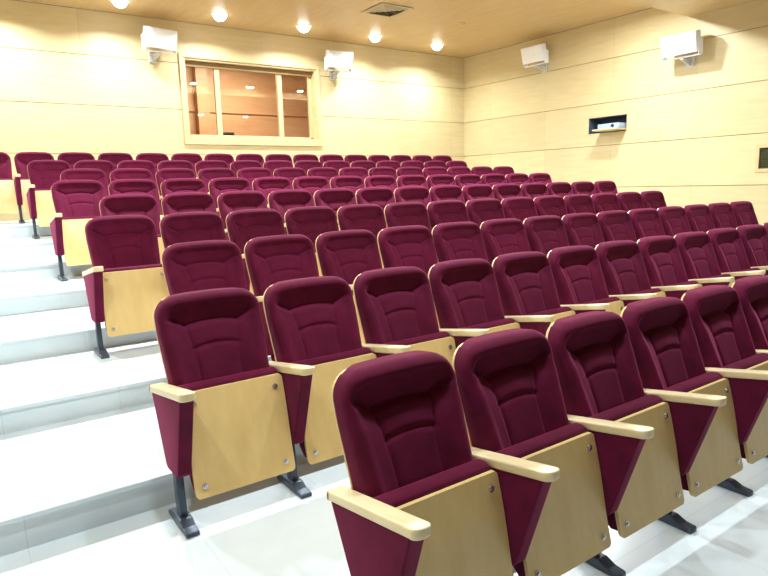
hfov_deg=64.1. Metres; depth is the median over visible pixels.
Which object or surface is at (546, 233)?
seat
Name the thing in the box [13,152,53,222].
seat
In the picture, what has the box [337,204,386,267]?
seat
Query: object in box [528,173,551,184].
seat
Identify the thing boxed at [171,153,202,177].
seat
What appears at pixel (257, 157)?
seat
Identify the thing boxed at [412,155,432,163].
seat
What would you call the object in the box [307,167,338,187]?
seat
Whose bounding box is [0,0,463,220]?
wall
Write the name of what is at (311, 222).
seat
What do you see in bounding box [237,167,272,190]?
seat
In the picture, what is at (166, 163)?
seat
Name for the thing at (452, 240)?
seat
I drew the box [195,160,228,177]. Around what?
seat
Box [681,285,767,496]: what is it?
seat
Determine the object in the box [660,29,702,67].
wall speaker
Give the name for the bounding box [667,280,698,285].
seat cushion
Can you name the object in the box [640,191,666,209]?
seat
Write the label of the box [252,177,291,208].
seat
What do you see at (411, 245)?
seat
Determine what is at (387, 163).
seat
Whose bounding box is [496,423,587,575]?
seat cushion
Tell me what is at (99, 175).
seat
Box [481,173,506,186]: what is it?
seat
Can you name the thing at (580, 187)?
seat
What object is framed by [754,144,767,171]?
air vent
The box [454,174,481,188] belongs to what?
seat
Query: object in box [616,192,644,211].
seat
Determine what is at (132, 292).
seat cushion
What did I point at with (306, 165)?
seat
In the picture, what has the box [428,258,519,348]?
seat
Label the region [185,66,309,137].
window glass
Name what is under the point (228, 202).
seat
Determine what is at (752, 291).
seat
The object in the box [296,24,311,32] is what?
recessed light
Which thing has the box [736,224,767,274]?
seat
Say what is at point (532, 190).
seat
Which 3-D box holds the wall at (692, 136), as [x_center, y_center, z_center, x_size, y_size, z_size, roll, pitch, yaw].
[6.509,-2.156,8.297,0.080,4.567,15.800,-8,12,-34]
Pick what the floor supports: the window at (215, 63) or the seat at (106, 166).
the seat at (106, 166)
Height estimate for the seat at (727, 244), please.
0.996 m
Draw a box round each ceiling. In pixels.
[18,0,756,57]
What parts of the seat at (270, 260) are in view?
armrest, panel, backrest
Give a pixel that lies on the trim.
(24, 514)
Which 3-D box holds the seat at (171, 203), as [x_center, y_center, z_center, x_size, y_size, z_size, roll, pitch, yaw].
[-1.788,-0.410,5.849,0.567,0.996,0.569,-8,12,-34]
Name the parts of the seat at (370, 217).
backrest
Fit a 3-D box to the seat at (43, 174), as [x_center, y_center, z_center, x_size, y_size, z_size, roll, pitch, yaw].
[-4.293,-1.164,7.955,0.567,0.996,0.569,-8,12,-34]
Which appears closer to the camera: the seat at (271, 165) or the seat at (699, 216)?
the seat at (699, 216)
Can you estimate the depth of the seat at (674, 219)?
7.04 m
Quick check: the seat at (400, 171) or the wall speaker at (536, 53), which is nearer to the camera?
the seat at (400, 171)
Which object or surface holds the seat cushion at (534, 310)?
on the seat at (525, 281)
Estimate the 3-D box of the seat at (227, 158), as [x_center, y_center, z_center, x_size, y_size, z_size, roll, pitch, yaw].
[-2.678,-1.757,10.273,0.567,0.996,0.569,-8,12,-34]
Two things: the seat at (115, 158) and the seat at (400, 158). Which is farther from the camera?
the seat at (400, 158)
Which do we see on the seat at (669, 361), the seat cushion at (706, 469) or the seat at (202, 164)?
the seat cushion at (706, 469)
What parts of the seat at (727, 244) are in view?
backrest, panel, armrest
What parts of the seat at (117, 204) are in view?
backrest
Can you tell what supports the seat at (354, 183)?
on the floor
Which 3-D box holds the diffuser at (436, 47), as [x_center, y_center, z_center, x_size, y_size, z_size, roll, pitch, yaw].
[1.110,-5.038,12.864,0.224,0.110,0.224,-8,12,-34]
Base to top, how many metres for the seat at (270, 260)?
0.996 m
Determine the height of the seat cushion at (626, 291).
0.461 m
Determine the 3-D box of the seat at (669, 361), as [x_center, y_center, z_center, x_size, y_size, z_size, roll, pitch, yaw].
[1.505,0.581,3.026,0.567,0.996,0.569,-8,12,-34]
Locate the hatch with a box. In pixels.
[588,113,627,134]
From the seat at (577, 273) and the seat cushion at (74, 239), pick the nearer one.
the seat at (577, 273)
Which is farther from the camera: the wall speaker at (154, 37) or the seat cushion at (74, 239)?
the wall speaker at (154, 37)
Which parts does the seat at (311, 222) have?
backrest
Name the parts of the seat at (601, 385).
backrest, armrest, panel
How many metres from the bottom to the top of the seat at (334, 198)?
0.996 m
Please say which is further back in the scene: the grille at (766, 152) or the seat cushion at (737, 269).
the grille at (766, 152)
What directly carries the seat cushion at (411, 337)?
on the seat at (395, 307)
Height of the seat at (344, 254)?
0.996 m
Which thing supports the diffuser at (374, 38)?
attached to the recessed light at (374, 38)
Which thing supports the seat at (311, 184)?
on the floor
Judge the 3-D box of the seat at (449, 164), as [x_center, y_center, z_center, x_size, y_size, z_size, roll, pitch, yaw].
[1.569,-1.997,12.014,0.622,0.996,0.567,-8,12,-34]
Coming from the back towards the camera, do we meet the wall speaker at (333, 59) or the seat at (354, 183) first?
the wall speaker at (333, 59)
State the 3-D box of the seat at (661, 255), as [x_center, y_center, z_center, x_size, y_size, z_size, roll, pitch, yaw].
[2.406,0.085,5.029,0.567,0.996,0.569,-8,12,-34]
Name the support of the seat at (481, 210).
on the floor
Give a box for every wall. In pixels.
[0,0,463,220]
[464,0,767,224]
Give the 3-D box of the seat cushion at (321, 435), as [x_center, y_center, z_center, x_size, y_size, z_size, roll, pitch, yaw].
[-0.244,0.577,3.170,0.464,0.461,0.199,-8,12,-34]
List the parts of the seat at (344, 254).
backrest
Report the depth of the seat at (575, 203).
7.78 m
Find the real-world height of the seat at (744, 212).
0.996 m
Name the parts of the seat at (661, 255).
backrest, armrest, panel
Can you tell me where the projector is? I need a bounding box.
[598,122,625,128]
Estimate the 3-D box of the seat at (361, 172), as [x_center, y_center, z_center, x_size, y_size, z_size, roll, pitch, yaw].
[-0.357,-1.363,9.443,0.567,0.996,0.569,-8,12,-34]
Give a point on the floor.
(54, 451)
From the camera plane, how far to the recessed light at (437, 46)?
12.79 m
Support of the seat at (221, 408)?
on the floor
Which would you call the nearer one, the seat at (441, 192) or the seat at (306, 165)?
the seat at (441, 192)
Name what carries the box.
on the window at (215, 63)
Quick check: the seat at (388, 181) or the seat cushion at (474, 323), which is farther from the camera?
the seat at (388, 181)
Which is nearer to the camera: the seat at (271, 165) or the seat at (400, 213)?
the seat at (400, 213)
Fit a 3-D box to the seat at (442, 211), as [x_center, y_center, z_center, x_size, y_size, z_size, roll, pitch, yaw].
[0.788,-0.421,6.457,0.567,0.996,0.569,-8,12,-34]
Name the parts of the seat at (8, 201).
backrest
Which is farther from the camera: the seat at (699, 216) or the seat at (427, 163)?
the seat at (427, 163)
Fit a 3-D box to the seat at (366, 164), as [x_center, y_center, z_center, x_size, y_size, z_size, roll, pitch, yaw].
[-0.251,-1.738,10.755,0.567,0.996,0.569,-8,12,-34]
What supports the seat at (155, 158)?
on the floor
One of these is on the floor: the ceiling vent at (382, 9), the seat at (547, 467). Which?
the seat at (547, 467)
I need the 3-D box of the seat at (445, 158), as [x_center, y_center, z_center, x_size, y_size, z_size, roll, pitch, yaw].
[1.387,-2.335,13.088,0.622,0.996,0.567,-8,12,-34]
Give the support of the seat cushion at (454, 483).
on the seat at (418, 502)
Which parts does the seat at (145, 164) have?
backrest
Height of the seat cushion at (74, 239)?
0.461 m
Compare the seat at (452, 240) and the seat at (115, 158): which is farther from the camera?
the seat at (115, 158)
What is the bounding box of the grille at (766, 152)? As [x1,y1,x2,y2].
[760,149,767,168]
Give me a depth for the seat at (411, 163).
11.47 m
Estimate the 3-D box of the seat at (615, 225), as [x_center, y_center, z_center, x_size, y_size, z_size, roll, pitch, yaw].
[2.531,-0.295,6.339,0.567,0.996,0.569,-8,12,-34]
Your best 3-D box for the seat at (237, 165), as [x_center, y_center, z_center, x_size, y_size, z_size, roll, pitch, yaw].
[-2.047,-1.483,9.510,0.567,0.996,0.569,-8,12,-34]
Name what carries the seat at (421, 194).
on the floor
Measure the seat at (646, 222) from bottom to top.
0.996 m
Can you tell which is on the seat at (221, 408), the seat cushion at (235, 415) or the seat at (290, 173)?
the seat cushion at (235, 415)
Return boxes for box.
[223,132,233,135]
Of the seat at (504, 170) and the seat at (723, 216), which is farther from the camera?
the seat at (504, 170)
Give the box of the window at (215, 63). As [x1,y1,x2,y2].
[178,52,322,146]
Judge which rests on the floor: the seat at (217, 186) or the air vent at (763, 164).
the seat at (217, 186)
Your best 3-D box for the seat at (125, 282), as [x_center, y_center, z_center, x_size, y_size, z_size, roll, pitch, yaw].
[-1.907,-0.038,4.591,0.567,0.996,0.569,-8,12,-34]
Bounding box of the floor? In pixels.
[0,220,767,575]
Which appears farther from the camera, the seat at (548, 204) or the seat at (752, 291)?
the seat at (548, 204)
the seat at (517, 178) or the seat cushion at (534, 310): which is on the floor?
the seat at (517, 178)
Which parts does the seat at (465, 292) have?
panel, armrest, backrest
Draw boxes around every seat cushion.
[35,189,50,210]
[62,216,100,254]
[102,264,161,330]
[177,367,277,490]
[291,347,371,457]
[373,459,490,507]
[384,331,449,344]
[457,318,515,328]
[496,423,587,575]
[521,306,571,315]
[579,297,619,303]
[589,394,662,530]
[623,288,661,294]
[662,372,722,490]
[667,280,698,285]
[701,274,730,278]
[721,353,767,458]
[736,268,759,271]
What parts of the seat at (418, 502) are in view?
panel, armrest, backrest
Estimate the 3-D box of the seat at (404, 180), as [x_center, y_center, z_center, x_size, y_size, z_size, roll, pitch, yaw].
[0.517,-1.118,8.767,0.567,0.996,0.569,-8,12,-34]
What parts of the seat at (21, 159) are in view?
panel, leg, backrest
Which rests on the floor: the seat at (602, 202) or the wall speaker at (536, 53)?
the seat at (602, 202)
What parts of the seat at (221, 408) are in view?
armrest, panel, leg, backrest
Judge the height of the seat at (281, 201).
0.996 m
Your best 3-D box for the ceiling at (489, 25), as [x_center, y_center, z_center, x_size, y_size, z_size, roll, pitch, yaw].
[1.285,-3.575,4.359,12.576,0.400,15.800,-8,12,-34]
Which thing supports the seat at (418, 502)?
on the floor
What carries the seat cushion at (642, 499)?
on the seat at (601, 385)
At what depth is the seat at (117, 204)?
5.63 m
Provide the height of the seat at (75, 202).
0.996 m
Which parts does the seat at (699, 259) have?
backrest, armrest, panel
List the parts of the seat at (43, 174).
armrest, panel, leg, backrest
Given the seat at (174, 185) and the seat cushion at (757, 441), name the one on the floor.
the seat at (174, 185)
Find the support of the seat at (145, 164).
on the floor
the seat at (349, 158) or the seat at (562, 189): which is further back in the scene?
the seat at (349, 158)
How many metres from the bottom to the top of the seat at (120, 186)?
0.996 m
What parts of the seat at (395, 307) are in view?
panel, armrest, backrest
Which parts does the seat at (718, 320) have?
backrest, armrest, panel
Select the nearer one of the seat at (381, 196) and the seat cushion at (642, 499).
the seat cushion at (642, 499)
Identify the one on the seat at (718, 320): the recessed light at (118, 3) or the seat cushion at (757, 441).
the seat cushion at (757, 441)
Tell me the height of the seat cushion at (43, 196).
0.461 m
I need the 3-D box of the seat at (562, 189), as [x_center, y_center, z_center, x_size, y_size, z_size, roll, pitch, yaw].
[2.704,-1.048,8.960,0.567,0.996,0.569,-8,12,-34]
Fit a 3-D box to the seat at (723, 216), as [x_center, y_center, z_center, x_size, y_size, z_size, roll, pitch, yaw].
[4.327,-0.550,7.584,0.567,0.996,0.569,-8,12,-34]
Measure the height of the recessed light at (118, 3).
0.110 m
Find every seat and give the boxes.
[0,152,17,213]
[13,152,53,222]
[25,160,70,238]
[49,180,105,280]
[57,152,94,168]
[60,168,108,195]
[74,160,114,185]
[82,215,168,358]
[98,152,132,168]
[99,194,163,263]
[108,179,163,219]
[110,168,153,181]
[117,160,159,196]
[135,153,168,171]
[149,288,294,538]
[155,168,195,212]
[157,160,193,170]
[160,211,225,249]
[161,178,206,197]
[161,192,216,215]
[161,240,246,295]
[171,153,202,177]
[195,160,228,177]
[198,168,235,193]
[204,153,233,168]
[208,177,251,215]
[217,191,267,239]
[226,209,285,293]
[230,160,261,176]
[235,154,263,167]
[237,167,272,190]
[244,234,318,360]
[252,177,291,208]
[263,160,292,176]
[263,276,376,498]
[265,154,292,163]
[268,189,313,234]
[273,167,306,188]
[284,206,338,275]
[292,176,329,205]
[293,154,318,163]
[294,160,322,173]
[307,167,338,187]
[314,188,356,230]
[315,229,381,342]
[319,154,343,165]
[323,160,349,173]
[327,350,513,575]
[330,176,364,196]
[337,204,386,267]
[339,167,368,180]
[344,154,367,164]
[350,160,375,173]
[353,266,455,364]
[355,187,395,210]
[364,175,397,192]
[368,155,389,163]
[368,167,397,180]
[376,160,400,170]
[377,225,437,276]
[384,202,431,232]
[390,155,411,164]
[394,186,431,207]
[396,167,422,176]
[397,175,428,189]
[401,160,424,170]
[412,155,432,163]
[423,167,447,178]
[424,161,446,168]
[426,174,455,189]
[427,200,469,229]
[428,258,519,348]
[429,185,464,203]
[432,155,451,163]
[432,222,487,261]
[446,161,466,169]
[447,166,471,177]
[452,328,610,575]
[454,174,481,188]
[462,184,494,204]
[465,198,504,226]
[471,166,493,177]
[480,218,530,264]
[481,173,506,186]
[492,183,522,201]
[492,251,575,336]
[493,166,514,175]
[501,197,537,221]
[505,173,529,185]
[520,183,548,199]
[523,215,568,255]
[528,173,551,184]
[533,195,567,218]
[546,182,572,197]
[546,311,683,575]
[547,245,623,314]
[562,213,604,248]
[563,194,596,215]
[571,181,596,195]
[591,193,620,214]
[593,181,617,193]
[595,240,665,306]
[597,210,636,242]
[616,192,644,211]
[620,297,742,533]
[628,208,664,240]
[637,235,701,299]
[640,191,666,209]
[657,206,691,237]
[674,231,734,286]
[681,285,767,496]
[683,204,715,232]
[707,202,737,228]
[707,228,765,279]
[730,201,758,225]
[731,275,767,457]
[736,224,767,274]
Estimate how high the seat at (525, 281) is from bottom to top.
0.996 m
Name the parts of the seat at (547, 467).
backrest, armrest, panel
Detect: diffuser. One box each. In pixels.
[370,35,380,41]
[432,44,441,50]
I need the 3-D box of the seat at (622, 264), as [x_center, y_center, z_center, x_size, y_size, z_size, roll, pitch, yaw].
[1.957,0.149,4.718,0.567,0.996,0.569,-8,12,-34]
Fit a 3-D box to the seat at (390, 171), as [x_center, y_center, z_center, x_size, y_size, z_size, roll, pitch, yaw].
[0.092,-1.427,9.754,0.567,0.996,0.569,-8,12,-34]
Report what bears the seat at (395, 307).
on the floor
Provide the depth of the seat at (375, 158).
12.21 m
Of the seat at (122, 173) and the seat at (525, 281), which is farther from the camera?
the seat at (122, 173)
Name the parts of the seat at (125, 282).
armrest, panel, leg, backrest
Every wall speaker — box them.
[141,26,176,62]
[324,50,352,79]
[521,43,548,72]
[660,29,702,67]
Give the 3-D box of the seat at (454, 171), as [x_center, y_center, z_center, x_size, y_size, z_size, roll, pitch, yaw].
[1.439,-1.619,10.688,0.567,0.996,0.569,-8,12,-34]
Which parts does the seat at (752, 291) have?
backrest, armrest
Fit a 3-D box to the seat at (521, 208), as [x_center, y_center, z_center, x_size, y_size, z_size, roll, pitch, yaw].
[1.686,-0.548,7.079,0.567,0.996,0.569,-8,12,-34]
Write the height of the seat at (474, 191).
0.996 m
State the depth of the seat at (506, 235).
5.47 m
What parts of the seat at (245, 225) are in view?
panel, backrest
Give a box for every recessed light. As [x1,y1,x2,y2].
[110,0,129,7]
[211,12,227,21]
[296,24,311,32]
[368,34,382,41]
[430,43,443,50]
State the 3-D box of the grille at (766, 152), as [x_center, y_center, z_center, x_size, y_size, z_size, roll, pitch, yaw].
[5.967,-1.948,9.148,0.010,0.310,0.650,-8,12,-34]
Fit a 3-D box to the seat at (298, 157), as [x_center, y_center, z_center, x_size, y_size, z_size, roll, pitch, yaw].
[-1.331,-1.949,11.206,0.567,0.996,0.569,-8,12,-34]
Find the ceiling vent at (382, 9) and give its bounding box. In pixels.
[361,3,413,17]
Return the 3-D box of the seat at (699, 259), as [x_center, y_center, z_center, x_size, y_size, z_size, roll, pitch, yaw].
[2.855,0.022,5.340,0.567,0.996,0.569,-8,12,-34]
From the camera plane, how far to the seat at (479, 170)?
11.08 m
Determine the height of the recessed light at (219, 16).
0.110 m
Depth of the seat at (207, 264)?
3.93 m
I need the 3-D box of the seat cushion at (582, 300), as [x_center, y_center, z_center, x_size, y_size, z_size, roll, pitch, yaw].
[1.552,0.322,4.414,0.464,0.461,0.199,-8,12,-34]
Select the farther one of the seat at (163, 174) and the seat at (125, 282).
the seat at (163, 174)
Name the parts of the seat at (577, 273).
backrest, armrest, panel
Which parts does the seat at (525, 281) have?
backrest, armrest, panel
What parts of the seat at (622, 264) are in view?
backrest, panel, armrest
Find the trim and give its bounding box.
[0,224,271,526]
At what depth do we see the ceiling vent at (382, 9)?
10.13 m
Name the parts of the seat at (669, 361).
backrest, armrest, panel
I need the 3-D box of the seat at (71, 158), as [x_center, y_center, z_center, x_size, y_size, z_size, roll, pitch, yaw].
[-4.474,-1.502,9.029,0.567,0.996,0.569,-8,12,-34]
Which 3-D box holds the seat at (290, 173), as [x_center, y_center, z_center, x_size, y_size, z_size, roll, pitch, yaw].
[-1.256,-1.236,8.821,0.567,0.996,0.569,-8,12,-34]
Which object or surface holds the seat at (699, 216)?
on the floor
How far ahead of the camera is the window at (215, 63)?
11.51 m
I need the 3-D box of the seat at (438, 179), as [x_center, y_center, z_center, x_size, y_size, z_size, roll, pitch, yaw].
[0.966,-1.182,9.078,0.567,0.996,0.569,-8,12,-34]
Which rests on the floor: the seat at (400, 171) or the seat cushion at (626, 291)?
the seat at (400, 171)
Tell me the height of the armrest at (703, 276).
0.461 m
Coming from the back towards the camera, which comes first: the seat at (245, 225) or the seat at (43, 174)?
the seat at (43, 174)
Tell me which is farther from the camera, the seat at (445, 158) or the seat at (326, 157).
the seat at (445, 158)
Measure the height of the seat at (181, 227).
0.996 m
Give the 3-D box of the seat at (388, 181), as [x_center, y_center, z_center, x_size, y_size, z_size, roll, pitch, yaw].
[0.068,-1.054,8.456,0.567,0.996,0.569,-8,12,-34]
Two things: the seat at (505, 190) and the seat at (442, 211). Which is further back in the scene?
the seat at (505, 190)
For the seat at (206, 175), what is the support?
on the floor
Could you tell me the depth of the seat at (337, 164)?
10.53 m
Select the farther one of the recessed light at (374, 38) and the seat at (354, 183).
the recessed light at (374, 38)
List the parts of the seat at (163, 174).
backrest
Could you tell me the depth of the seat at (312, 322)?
3.13 m
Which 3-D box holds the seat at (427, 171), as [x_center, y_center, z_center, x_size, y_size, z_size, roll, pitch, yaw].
[0.990,-1.555,10.377,0.567,0.996,0.569,-8,12,-34]
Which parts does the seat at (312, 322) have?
armrest, leg, panel, backrest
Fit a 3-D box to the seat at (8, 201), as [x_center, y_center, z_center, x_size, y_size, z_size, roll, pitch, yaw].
[-5.372,-1.375,8.407,0.567,0.996,0.569,-8,12,-34]
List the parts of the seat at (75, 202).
armrest, panel, leg, backrest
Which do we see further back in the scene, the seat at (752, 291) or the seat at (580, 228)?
the seat at (580, 228)
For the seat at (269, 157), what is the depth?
10.98 m

